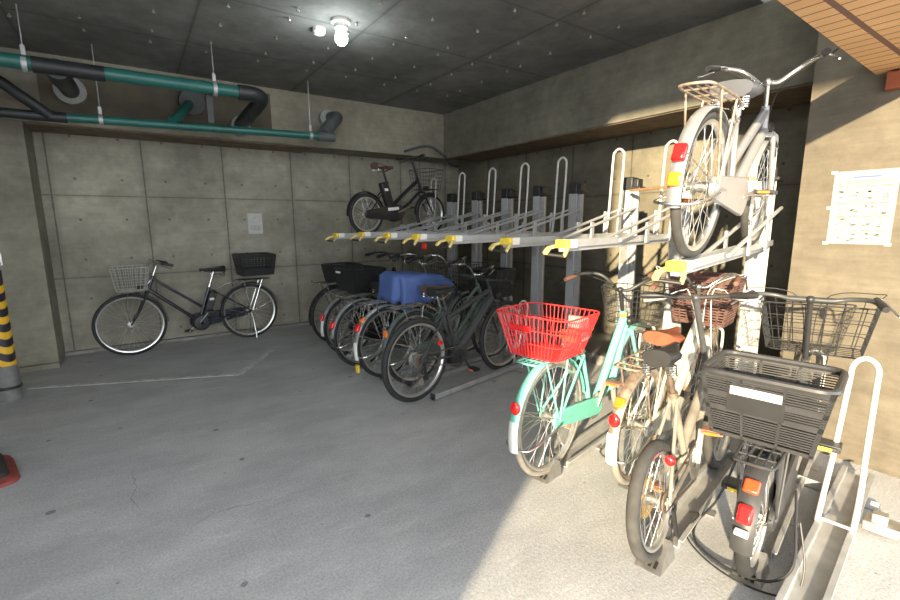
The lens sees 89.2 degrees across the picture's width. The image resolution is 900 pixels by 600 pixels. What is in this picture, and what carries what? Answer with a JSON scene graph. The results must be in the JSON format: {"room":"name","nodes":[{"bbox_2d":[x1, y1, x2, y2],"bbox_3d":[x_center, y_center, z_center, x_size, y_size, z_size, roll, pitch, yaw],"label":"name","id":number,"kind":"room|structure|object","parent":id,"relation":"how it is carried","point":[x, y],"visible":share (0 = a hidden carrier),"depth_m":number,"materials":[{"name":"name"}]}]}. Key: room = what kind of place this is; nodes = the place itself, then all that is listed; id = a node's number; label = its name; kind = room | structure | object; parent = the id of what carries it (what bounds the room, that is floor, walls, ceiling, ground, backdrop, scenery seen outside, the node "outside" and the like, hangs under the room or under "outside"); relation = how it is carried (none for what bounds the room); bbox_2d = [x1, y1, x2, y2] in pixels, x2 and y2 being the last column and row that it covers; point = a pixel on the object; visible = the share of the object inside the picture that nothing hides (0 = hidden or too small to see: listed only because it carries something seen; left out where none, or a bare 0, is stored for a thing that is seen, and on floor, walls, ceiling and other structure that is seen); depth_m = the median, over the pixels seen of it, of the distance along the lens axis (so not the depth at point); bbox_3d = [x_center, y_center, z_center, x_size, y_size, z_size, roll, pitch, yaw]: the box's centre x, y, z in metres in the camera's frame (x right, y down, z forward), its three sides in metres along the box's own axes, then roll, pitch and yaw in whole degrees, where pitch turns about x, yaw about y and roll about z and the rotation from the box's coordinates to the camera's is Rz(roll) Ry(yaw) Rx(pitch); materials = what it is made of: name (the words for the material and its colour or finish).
{"room":"parking garage","nodes":[
{"label":"parking garage","id":0,"kind":"room"},
{"bbox_2d":[32,132,457,351],"bbox_3d":[-3.230,-1.129,5.692,8.450,3.230,0.200,-7,12,-34],"label":"wall","id":1,"kind":"structure","parent":0,"point":[107,202],"depth_m":5.69,"materials":[{"name":"concrete"}]},
{"bbox_2d":[0,119,64,366],"bbox_3d":[-4.575,-0.486,4.426,0.993,2.400,0.510,-7,12,-34],"label":"pillar","id":2,"kind":"structure","parent":1,"relation":"attached to","point":[27,270],"depth_m":4.45,"materials":[{"name":"concrete"}]},
{"bbox_2d":[36,73,271,128],"bbox_3d":[-3.013,-2.113,4.884,2.100,0.460,0.030,-7,12,-34],"label":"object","id":3,"kind":"object","parent":1,"relation":"attached to","point":[116,99],"visible":0.43,"depth_m":4.73,"materials":[{"name":"grey concrete"}]},
{"bbox_2d":[23,122,311,152],"bbox_3d":[-3.039,-1.848,5.277,2.757,0.015,0.485,-7,12,-34],"label":"trim","id":4,"kind":"structure","parent":1,"relation":"attached to","point":[34,127],"depth_m":5.07,"materials":[{"name":"brown wood"}]},
{"bbox_2d":[0,76,342,141],"bbox_3d":[-3.299,-1.882,4.274,4.944,0.552,0.698,-8,12,-38],"label":"drain pipe","id":5,"kind":"object","parent":1,"relation":"attached to","point":[193,103],"visible":1,"depth_m":4.52,"materials":[{"name":"teal plastic"}]},
{"bbox_2d":[65,318,334,355],"bbox_3d":[-2.411,0.374,6.357,4.557,0.035,0.060,-7,12,-34],"label":"baseboard","id":6,"kind":"structure","parent":1,"relation":"attached to","point":[99,349],"depth_m":5.72,"materials":[{"name":"concrete"}]},
{"bbox_2d":[0,47,470,164],"bbox_3d":[-3.110,-2.154,5.154,8.250,0.630,0.530,-7,12,-34],"label":"beam","id":7,"kind":"structure","parent":1,"relation":"attached to","point":[369,130],"depth_m":5.92,"materials":[{"name":"concrete"}]},
{"bbox_2d":[247,213,262,233],"bbox_3d":[-2.578,-1.011,6.041,0.180,0.265,0.004,-7,12,-34],"label":"notice sheet","id":8,"kind":"object","parent":1,"relation":"attached to","point":[255,226],"visible":1,"depth_m":6.04,"materials":[{"name":"paper"}]},
{"bbox_2d":[404,145,458,167],"bbox_3d":[-0.144,-2.215,6.988,0.303,0.230,1.412,6,12,33],"label":"cable","id":9,"kind":"object","parent":1,"relation":"attached to","point":[420,146],"visible":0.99,"depth_m":6.72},
{"bbox_2d":[0,0,770,114],"bbox_3d":[-1.962,-2.285,3.434,8.650,0.200,4.990,-7,12,-34],"label":"ceiling","id":10,"kind":"structure","parent":0,"point":[118,32],"depth_m":3.95,"materials":[{"name":"concrete"}]},
{"bbox_2d":[15,4,29,72],"bbox_3d":[-3.170,-1.932,3.372,0.032,0.465,0.116,-7,12,-34],"label":"hanger","id":11,"kind":"object","parent":10,"relation":"hanging from","point":[22,47],"visible":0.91,"depth_m":3.37,"materials":[{"name":"metal"}]},
{"bbox_2d":[91,44,103,124],"bbox_3d":[-3.208,-1.950,4.142,0.032,0.690,0.088,-7,12,-34],"label":"hanger","id":12,"kind":"object","parent":10,"relation":"hanging from","point":[100,116],"visible":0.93,"depth_m":4.16,"materials":[{"name":"metal"}]},
{"bbox_2d":[210,44,217,95],"bbox_3d":[-2.119,-2.064,4.082,0.032,0.452,0.116,-7,12,-34],"label":"hanger","id":13,"kind":"object","parent":10,"relation":"hanging from","point":[213,73],"visible":0.88,"depth_m":4.08,"materials":[{"name":"metal"}]},
{"bbox_2d":[0,51,267,135],"bbox_3d":[-3.933,-1.751,3.554,4.630,0.483,1.248,-7,12,-34],"label":"drain pipe","id":14,"kind":"object","parent":13,"relation":"hanging from","point":[63,74],"visible":0.98,"depth_m":3.85,"materials":[{"name":"teal plastic"}]},
{"bbox_2d":[307,81,312,139],"bbox_3d":[-1.609,-2.167,5.220,0.032,0.638,0.088,-7,12,-34],"label":"hanger","id":15,"kind":"object","parent":10,"relation":"hanging from","point":[310,126],"visible":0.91,"depth_m":5.23,"materials":[{"name":"metal"}]},
{"bbox_2d":[312,26,325,35],"bbox_3d":[-1.084,-2.223,3.780,0.104,0.047,0.104,-7,12,-34],"label":"smoke detector","id":16,"kind":"object","parent":10,"relation":"attached to","point":[317,30],"visible":1,"depth_m":3.75,"materials":[{"name":"white plastic"}]},
{"bbox_2d":[331,16,349,45],"bbox_3d":[-0.868,-2.129,3.639,0.150,0.185,0.150,-7,12,-34],"label":"ceiling lamp","id":17,"kind":"object","parent":10,"relation":"attached to","point":[340,23],"visible":1,"depth_m":3.60,"materials":[{"name":"white plastic"}]},
{"bbox_2d":[331,16,349,30],"bbox_3d":[-0.868,-2.191,3.628,0.150,0.060,0.150,-7,12,-34],"label":"socket","id":18,"kind":"object","parent":17,"relation":"attached to","point":[339,22],"depth_m":3.59,"materials":[{"name":"white plastic"}]},
{"bbox_2d":[0,310,899,599],"bbox_3d":[-1.251,1.037,3.154,8.450,0.200,7.160,-7,12,-34],"label":"floor","id":19,"kind":"structure","parent":0,"point":[297,475],"depth_m":2.43,"materials":[{"name":"concrete"}]},
{"bbox_2d":[0,453,19,487],"bbox_3d":[-2.797,0.601,2.483,0.480,0.900,0.540,8,13,40],"label":"stand base","id":20,"kind":"object","parent":19,"relation":"on","point":[9,473],"visible":1,"depth_m":2.63,"materials":[{"name":"red rubber"}]},
{"bbox_2d":[0,253,23,402],"bbox_3d":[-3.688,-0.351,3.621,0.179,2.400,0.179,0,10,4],"label":"bollard","id":21,"kind":"object","parent":19,"relation":"on","point":[11,385],"visible":1,"depth_m":3.73,"materials":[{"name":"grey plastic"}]},
{"bbox_2d":[19,362,60,372],"bbox_3d":[-4.409,0.710,4.399,1.000,0.050,0.050,-7,12,-34],"label":"baseboard","id":22,"kind":"structure","parent":19,"relation":"on","point":[30,368],"depth_m":4.57,"materials":[{"name":"concrete"}]},
{"bbox_2d":[28,350,273,388],"bbox_3d":[-2.706,0.727,4.399,2.126,0.003,0.746,-7,12,-34],"label":"floor line","id":23,"kind":"object","parent":19,"relation":"on","point":[268,352],"depth_m":4.30,"materials":[{"name":"white paint"}]},
{"bbox_2d":[91,252,278,354],"bbox_3d":[-3.038,0.016,5.412,1.957,1.065,0.571,-9,13,-42],"label":"bicycle","id":24,"kind":"object","parent":19,"relation":"on","point":[207,316],"visible":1,"depth_m":5.45,"materials":[{"name":"blue paint"}]},
{"bbox_2d":[108,265,148,292],"bbox_3d":[-3.492,-0.236,4.979,0.352,0.259,0.392,-8,12,-38],"label":"basket","id":25,"kind":"object","parent":24,"relation":"on","point":[140,287],"depth_m":4.97,"materials":[{"name":"silver metal"}]},
{"bbox_2d":[232,252,275,275],"bbox_3d":[-2.472,-0.455,5.774,0.440,0.263,0.420,-8,12,-38],"label":"basket","id":26,"kind":"object","parent":24,"relation":"on","point":[240,260],"depth_m":5.66,"materials":[{"name":"black plastic"}]},
{"bbox_2d":[338,306,420,344],"bbox_3d":[-0.808,0.093,6.035,0.200,0.685,1.770,9,14,44],"label":"tray","id":27,"kind":"object","parent":19,"relation":"on","point":[348,339],"visible":0.15,"depth_m":5.60,"materials":[{"name":"metal"}]},
{"bbox_2d":[308,251,403,344],"bbox_3d":[-0.955,-0.072,5.823,0.655,1.054,1.789,6,11,32],"label":"bicycle","id":28,"kind":"object","parent":27,"relation":"on","point":[327,269],"visible":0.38,"depth_m":5.38,"materials":[{"name":"black paint"}]},
{"bbox_2d":[321,262,362,282],"bbox_3d":[-1.290,-0.334,5.466,0.352,0.209,0.372,9,14,44],"label":"basket","id":29,"kind":"object","parent":28,"relation":"on","point":[327,269],"depth_m":5.38,"materials":[{"name":"plastic"}]},
{"bbox_2d":[344,301,454,356],"bbox_3d":[-0.551,0.172,5.562,0.200,0.685,1.770,9,14,44],"label":"tray","id":30,"kind":"object","parent":19,"relation":"on","point":[378,345],"visible":0.13,"depth_m":5.25,"materials":[{"name":"metal"}]},
{"bbox_2d":[319,252,442,355],"bbox_3d":[-0.711,0.001,5.341,0.654,1.071,1.734,6,11,31],"label":"bicycle","id":31,"kind":"object","parent":30,"relation":"on","point":[350,281],"visible":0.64,"depth_m":4.90,"materials":[{"name":"black paint"}]},
{"bbox_2d":[333,265,386,293],"bbox_3d":[-0.985,-0.226,5.006,0.414,0.270,0.434,9,14,44],"label":"basket","id":32,"kind":"object","parent":31,"relation":"on","point":[350,281],"depth_m":4.87,"materials":[{"name":"black plastic"}]},
{"bbox_2d":[353,287,476,369],"bbox_3d":[-0.329,0.244,5.139,0.200,0.685,1.770,9,14,44],"label":"tray","id":33,"kind":"object","parent":19,"relation":"on","point":[378,359],"visible":0.24,"depth_m":4.86,"materials":[{"name":"metal"}]},
{"bbox_2d":[329,253,461,365],"bbox_3d":[-0.496,0.060,4.935,0.697,1.080,1.804,9,14,44],"label":"bicycle","id":34,"kind":"object","parent":33,"relation":"on","point":[334,326],"visible":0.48,"depth_m":4.59,"materials":[{"name":"black paint"}]},
{"bbox_2d":[329,322,334,328],"bbox_3d":[-1.118,0.241,4.326,0.050,0.069,0.046,9,14,44],"label":"tail light","id":35,"kind":"object","parent":34,"relation":"attached to","point":[332,324],"depth_m":4.31,"materials":[{"name":"red plastic"}]},
{"bbox_2d":[418,259,456,279],"bbox_3d":[-0.132,-0.320,5.247,0.408,0.256,0.308,9,14,44],"label":"basket","id":36,"kind":"object","parent":34,"relation":"on","point":[440,263],"depth_m":5.25,"materials":[{"name":"metal"}]},
{"bbox_2d":[376,304,502,380],"bbox_3d":[-0.039,0.299,4.809,0.200,0.685,1.770,9,14,44],"label":"tray","id":37,"kind":"object","parent":19,"relation":"on","point":[487,343],"visible":0.27,"depth_m":4.69,"materials":[{"name":"metal"}]},
{"bbox_2d":[353,254,486,376],"bbox_3d":[-0.205,0.112,4.605,0.669,1.089,1.807,9,14,44],"label":"bicycle","id":38,"kind":"object","parent":37,"relation":"on","point":[360,328],"visible":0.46,"depth_m":4.32,"materials":[{"name":"grey paint"}]},
{"bbox_2d":[354,324,360,332],"bbox_3d":[-0.812,0.249,4.004,0.050,0.068,0.053,9,14,44],"label":"tail light","id":39,"kind":"object","parent":38,"relation":"on","point":[357,329],"depth_m":3.99,"materials":[{"name":"red plastic"}]},
{"bbox_2d":[377,271,455,310],"bbox_3d":[-0.307,-0.122,4.478,0.474,0.387,0.850,9,14,44],"label":"cover","id":40,"kind":"object","parent":38,"relation":"on","point":[402,286],"visible":0.89,"depth_m":4.17,"materials":[{"name":"blue fabric"}]},
{"bbox_2d":[443,261,485,288],"bbox_3d":[0.156,-0.274,4.914,0.408,0.256,0.308,9,14,44],"label":"basket","id":41,"kind":"object","parent":38,"relation":"on","point":[464,286],"depth_m":4.84,"materials":[{"name":"metal"}]},
{"bbox_2d":[442,194,460,326],"bbox_3d":[0.043,-0.532,6.296,0.220,1.820,0.220,9,14,44],"label":"post","id":42,"kind":"object","parent":19,"relation":"on","point":[452,199],"visible":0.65,"depth_m":6.17,"materials":[{"name":"metal"}]},
{"bbox_2d":[325,178,452,241],"bbox_3d":[-0.659,-1.116,5.484,0.144,0.772,1.861,9,14,44],"label":"tray","id":43,"kind":"object","parent":42,"relation":"attached to","point":[401,227],"visible":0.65,"depth_m":5.62,"materials":[{"name":"metal"}]},
{"bbox_2d":[346,154,444,231],"bbox_3d":[-0.609,-1.271,5.510,0.524,0.932,1.501,9,14,44],"label":"bicycle","id":44,"kind":"object","parent":43,"relation":"on","point":[392,211],"visible":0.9,"depth_m":5.38,"materials":[{"name":"black paint"}]},
{"bbox_2d":[408,168,442,190],"bbox_3d":[-0.301,-1.521,5.785,0.388,0.246,0.308,9,14,44],"label":"basket","id":45,"kind":"object","parent":44,"relation":"on","point":[425,188],"depth_m":5.72,"materials":[{"name":"metal"}]},
{"bbox_2d":[403,296,513,388],"bbox_3d":[0.236,0.330,4.624,0.200,0.685,1.770,9,14,44],"label":"tray","id":46,"kind":"object","parent":19,"relation":"on","point":[475,361],"visible":0.38,"depth_m":4.54,"materials":[{"name":"metal"}]},
{"bbox_2d":[381,263,516,383],"bbox_3d":[0.041,0.172,4.450,1.745,1.030,0.656,-7,12,-33],"label":"bicycle","id":47,"kind":"object","parent":46,"relation":"on","point":[477,286],"visible":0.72,"depth_m":4.30,"materials":[{"name":"grey paint"}]},
{"bbox_2d":[465,266,516,298],"bbox_3d":[0.425,-0.187,4.753,0.432,0.289,0.332,8,13,44],"label":"basket","id":48,"kind":"object","parent":47,"relation":"on","point":[497,273],"depth_m":4.64,"materials":[{"name":"metal"}]},
{"bbox_2d":[471,191,488,335],"bbox_3d":[0.355,-0.456,5.849,0.220,1.820,0.220,9,14,44],"label":"post","id":49,"kind":"object","parent":19,"relation":"on","point":[478,197],"visible":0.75,"depth_m":5.72,"materials":[{"name":"metal"}]},
{"bbox_2d":[350,172,481,241],"bbox_3d":[-0.302,-1.070,5.073,0.144,0.772,1.861,9,14,44],"label":"tray","id":50,"kind":"object","parent":49,"relation":"attached to","point":[455,218],"visible":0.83,"depth_m":5.21,"materials":[{"name":"metal"}]},
{"bbox_2d":[430,300,538,400],"bbox_3d":[0.394,0.397,4.228,0.200,0.685,1.550,9,14,44],"label":"tray","id":51,"kind":"object","parent":19,"relation":"on","point":[464,385],"visible":0.69,"depth_m":4.15,"materials":[{"name":"metal"}]},
{"bbox_2d":[381,274,524,401],"bbox_3d":[0.125,0.284,4.029,0.614,0.940,1.801,11,14,44],"label":"bicycle","id":52,"kind":"object","parent":51,"relation":"on","point":[455,354],"visible":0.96,"depth_m":3.86,"materials":[{"name":"black paint"}]},
{"bbox_2d":[495,188,517,344],"bbox_3d":[0.675,-0.379,5.390,0.220,1.820,0.220,9,14,44],"label":"post","id":53,"kind":"object","parent":19,"relation":"on","point":[508,196],"visible":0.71,"depth_m":5.26,"materials":[{"name":"metal"}]},
{"bbox_2d":[374,167,512,243],"bbox_3d":[0.018,-0.992,4.614,0.144,0.772,1.861,9,14,44],"label":"tray","id":54,"kind":"object","parent":53,"relation":"attached to","point":[388,236],"visible":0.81,"depth_m":4.72,"materials":[{"name":"metal"}]},
{"bbox_2d":[529,185,550,342],"bbox_3d":[0.964,-0.309,4.976,0.220,1.820,0.220,9,14,44],"label":"post","id":55,"kind":"object","parent":19,"relation":"on","point":[540,193],"visible":0.63,"depth_m":4.92,"materials":[{"name":"metal"}]},
{"bbox_2d":[402,162,545,245],"bbox_3d":[0.307,-0.922,4.199,0.144,0.772,1.861,9,14,44],"label":"tray","id":56,"kind":"object","parent":55,"relation":"attached to","point":[416,237],"visible":0.8,"depth_m":4.30,"materials":[{"name":"metal"}]},
{"bbox_2d":[564,182,588,365],"bbox_3d":[1.241,-0.242,4.578,0.220,1.820,0.220,9,14,44],"label":"post","id":57,"kind":"object","parent":19,"relation":"on","point":[577,190],"visible":0.7,"depth_m":4.50,"materials":[{"name":"metal"}]},
{"bbox_2d":[435,157,582,248],"bbox_3d":[0.584,-0.855,3.801,0.144,0.772,1.861,9,14,44],"label":"tray","id":58,"kind":"object","parent":57,"relation":"attached to","point":[480,238],"visible":0.88,"depth_m":3.89,"materials":[{"name":"metal"}]},
{"bbox_2d":[531,322,657,483],"bbox_3d":[1.122,0.578,3.155,0.200,0.685,1.770,9,14,44],"label":"tray","id":59,"kind":"object","parent":19,"relation":"on","point":[590,439],"visible":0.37,"depth_m":2.97,"materials":[{"name":"metal"}]},
{"bbox_2d":[496,271,669,475],"bbox_3d":[0.945,0.392,2.963,1.797,1.090,0.687,-7,12,-34],"label":"bicycle","id":60,"kind":"object","parent":59,"relation":"on","point":[552,356],"visible":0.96,"depth_m":2.65,"materials":[{"name":"green paint"}]},
{"bbox_2d":[496,302,599,362],"bbox_3d":[0.534,0.174,2.525,0.468,0.236,0.388,9,14,44],"label":"basket","id":61,"kind":"object","parent":60,"relation":"on","point":[548,352],"depth_m":2.49,"materials":[{"name":"red plastic"}]},
{"bbox_2d":[601,283,669,327],"bbox_3d":[1.320,0.033,3.268,0.408,0.255,0.308,9,14,44],"label":"basket","id":62,"kind":"object","parent":60,"relation":"on","point":[631,320],"depth_m":3.23,"materials":[{"name":"metal"}]},
{"bbox_2d":[615,177,645,381],"bbox_3d":[1.581,-0.160,4.090,0.220,1.820,0.220,9,14,44],"label":"post","id":63,"kind":"object","parent":19,"relation":"on","point":[627,254],"visible":0.46,"depth_m":3.99,"materials":[{"name":"metal"}]},
{"bbox_2d":[488,148,638,252],"bbox_3d":[0.924,-0.773,3.313,0.144,0.772,1.861,9,14,44],"label":"tray","id":64,"kind":"object","parent":63,"relation":"attached to","point":[507,242],"visible":0.84,"depth_m":3.40,"materials":[{"name":"metal"}]},
{"bbox_2d":[629,177,754,191],"bbox_3d":[1.520,-0.764,3.060,0.030,0.058,1.509,0,10,-1],"label":"wooden strip","id":65,"kind":"object","parent":63,"relation":"attached to","point":[749,178],"visible":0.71,"depth_m":3.34,"materials":[{"name":"brown wood"}]},
{"bbox_2d":[617,327,723,489],"bbox_3d":[1.590,0.592,3.065,0.200,0.685,1.770,9,14,44],"label":"tray","id":66,"kind":"object","parent":19,"relation":"on","point":[667,436],"visible":0.25,"depth_m":2.98,"materials":[{"name":"metal"}]},
{"bbox_2d":[599,266,747,484],"bbox_3d":[1.420,0.392,2.842,0.601,1.116,1.780,11,14,44],"label":"bicycle","id":67,"kind":"object","parent":66,"relation":"on","point":[690,350],"visible":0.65,"depth_m":2.71,"materials":[{"name":"beige paint"}]},
{"bbox_2d":[669,271,746,327],"bbox_3d":[1.758,-0.014,3.143,0.424,0.335,0.324,11,14,44],"label":"basket","id":68,"kind":"object","parent":67,"relation":"on","point":[684,312],"depth_m":3.07,"materials":[{"name":"brown wicker"}]},
{"bbox_2d":[652,173,695,395],"bbox_3d":[1.836,-0.098,3.724,0.220,1.820,0.220,9,14,44],"label":"post","id":69,"kind":"object","parent":19,"relation":"on","point":[668,322],"visible":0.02,"depth_m":3.66,"materials":[{"name":"metal"}]},
{"bbox_2d":[543,140,690,257],"bbox_3d":[1.179,-0.712,2.948,0.144,0.772,1.861,9,14,44],"label":"tray","id":70,"kind":"object","parent":69,"relation":"attached to","point":[564,245],"visible":0.79,"depth_m":2.96,"materials":[{"name":"metal"}]},
{"bbox_2d":[634,346,757,576],"bbox_3d":[1.448,0.692,2.485,0.200,0.685,1.770,9,14,44],"label":"tray","id":71,"kind":"object","parent":19,"relation":"on","point":[701,493],"visible":0.41,"depth_m":2.34,"materials":[{"name":"metal"}]},
{"bbox_2d":[626,288,760,563],"bbox_3d":[1.197,0.500,2.295,0.546,1.101,1.469,5,11,27],"label":"bicycle","id":72,"kind":"object","parent":71,"relation":"on","point":[641,495],"visible":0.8,"depth_m":2.05,"materials":[{"name":"beige paint"}]},
{"bbox_2d":[734,164,782,386],"bbox_3d":[2.159,-0.020,3.261,0.220,1.820,0.220,9,14,44],"label":"post","id":73,"kind":"object","parent":19,"relation":"on","point":[756,264],"visible":0.32,"depth_m":3.20,"materials":[{"name":"metal"}]},
{"bbox_2d":[652,131,782,284],"bbox_3d":[1.523,-0.572,2.434,0.144,0.772,1.861,9,15,44],"label":"tray","id":74,"kind":"object","parent":73,"relation":"attached to","point":[683,266],"visible":0.8,"depth_m":2.42,"materials":[{"name":"metal"}]},
{"bbox_2d":[653,48,840,257],"bbox_3d":[1.457,-0.751,2.304,1.691,1.019,0.592,-6,11,-29],"label":"bicycle","id":75,"kind":"object","parent":74,"relation":"on","point":[732,191],"visible":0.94,"depth_m":2.03,"materials":[{"name":"silver metal"}]},
{"bbox_2d":[671,143,688,161],"bbox_3d":[0.866,-0.557,1.722,0.050,0.069,0.045,14,18,43],"label":"tail light","id":76,"kind":"object","parent":75,"relation":"attached to","point":[680,153],"depth_m":1.71,"materials":[{"name":"red plastic"}]},
{"bbox_2d":[730,349,826,589],"bbox_3d":[1.809,0.703,2.409,0.200,0.685,1.770,9,14,44],"label":"tray","id":77,"kind":"object","parent":19,"relation":"on","point":[774,540],"visible":0.22,"depth_m":2.10,"materials":[{"name":"metal"}]},
{"bbox_2d":[700,287,899,577],"bbox_3d":[1.621,0.518,2.196,1.631,1.095,0.637,-8,12,-38],"label":"bicycle","id":78,"kind":"object","parent":77,"relation":"on","point":[782,421],"visible":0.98,"depth_m":1.84,"materials":[{"name":"grey paint"}]},
{"bbox_2d":[734,527,748,538],"bbox_3d":[1.060,0.848,1.660,0.045,0.022,0.020,9,14,44],"label":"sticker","id":79,"kind":"object","parent":78,"relation":"attached to","point":[742,532],"depth_m":1.66,"materials":[{"name":"white plastic"}]},
{"bbox_2d":[736,503,754,525],"bbox_3d":[1.082,0.787,1.673,0.050,0.068,0.050,9,14,44],"label":"tail light","id":80,"kind":"object","parent":78,"relation":"on","point":[745,512],"depth_m":1.67,"materials":[{"name":"red plastic"}]},
{"bbox_2d":[687,445,805,596],"bbox_3d":[1.266,0.902,2.022,0.380,0.418,0.591,1,10,5],"label":"lock","id":81,"kind":"object","parent":78,"relation":"hanging from","point":[792,567],"visible":0.87,"depth_m":1.85,"materials":[{"name":"black plastic"}]},
{"bbox_2d":[700,350,848,458],"bbox_3d":[1.313,0.414,1.878,0.458,0.287,0.388,9,14,44],"label":"basket","id":82,"kind":"object","parent":78,"relation":"on","point":[784,422],"depth_m":1.79,"materials":[{"name":"black plastic"}]},
{"bbox_2d":[759,295,881,358],"bbox_3d":[1.983,0.135,2.485,0.509,0.276,0.309,8,13,40],"label":"basket","id":83,"kind":"object","parent":78,"relation":"on","point":[806,344],"depth_m":2.44,"materials":[{"name":"metal"}]},
{"bbox_2d":[696,441,880,510],"bbox_3d":[1.899,0.966,2.655,0.071,0.071,0.900,-8,12,-37],"label":"crossbar","id":84,"kind":"object","parent":19,"relation":"on","point":[870,504],"visible":0.21,"depth_m":2.49,"materials":[{"name":"metal"}]},
{"bbox_2d":[775,356,899,599],"bbox_3d":[1.547,0.746,1.753,2.050,0.822,0.279,-9,13,-41],"label":"bicycle rack","id":85,"kind":"object","parent":19,"relation":"on","point":[828,541],"visible":0.99,"depth_m":2.07,"materials":[{"name":"metal"}]},
{"bbox_2d":[458,104,809,372],"bbox_3d":[2.197,-1.048,5.084,0.200,3.230,6.960,-7,12,-34],"label":"wall","id":86,"kind":"structure","parent":0,"point":[590,163],"depth_m":5.17,"materials":[{"name":"concrete"}]},
{"bbox_2d":[427,300,776,393],"bbox_3d":[1.313,0.435,5.713,0.850,0.100,5.340,-7,12,-34],"label":"trim","id":87,"kind":"structure","parent":86,"relation":"attached to","point":[596,348],"depth_m":5.11,"materials":[{"name":"concrete"}]},
{"bbox_2d":[446,82,812,161],"bbox_3d":[1.544,-1.849,5.163,0.630,0.012,4.810,-7,12,-34],"label":"beam","id":88,"kind":"structure","parent":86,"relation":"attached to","point":[797,95],"depth_m":4.69,"materials":[{"name":"brown wood"}]},
{"bbox_2d":[443,0,818,157],"bbox_3d":[1.534,-2.165,5.104,0.650,0.630,4.810,-7,12,-34],"label":"beam","id":89,"kind":"structure","parent":86,"relation":"attached to","point":[765,40],"depth_m":4.18,"materials":[{"name":"concrete"}]},
{"bbox_2d":[775,32,899,478],"bbox_3d":[3.133,-0.515,2.540,1.200,3.030,1.620,-7,12,-34],"label":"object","id":90,"kind":"structure","parent":86,"relation":"attached to","point":[854,122],"depth_m":2.67,"materials":[{"name":"concrete"}]},
{"bbox_2d":[822,168,899,245],"bbox_3d":[2.350,-0.529,2.614,0.004,0.426,0.310,-7,12,-34],"label":"notice sheet","id":91,"kind":"object","parent":90,"relation":"attached to","point":[863,203],"visible":1,"depth_m":2.60,"materials":[{"name":"paper"}]},
{"bbox_2d":[778,0,899,74],"bbox_3d":[1.745,-1.151,1.834,1.760,0.065,0.400,-7,12,-35],"label":"ceiling","id":92,"kind":"structure","parent":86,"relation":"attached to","point":[868,31],"depth_m":1.86,"materials":[{"name":"brown wood"}]},
{"bbox_2d":[885,70,899,90],"bbox_3d":[2.385,-1.163,2.402,0.060,0.085,0.120,-7,12,-34],"label":"trim","id":93,"kind":"structure","parent":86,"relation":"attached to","point":[893,78],"depth_m":2.41,"materials":[{"name":"red metal"}]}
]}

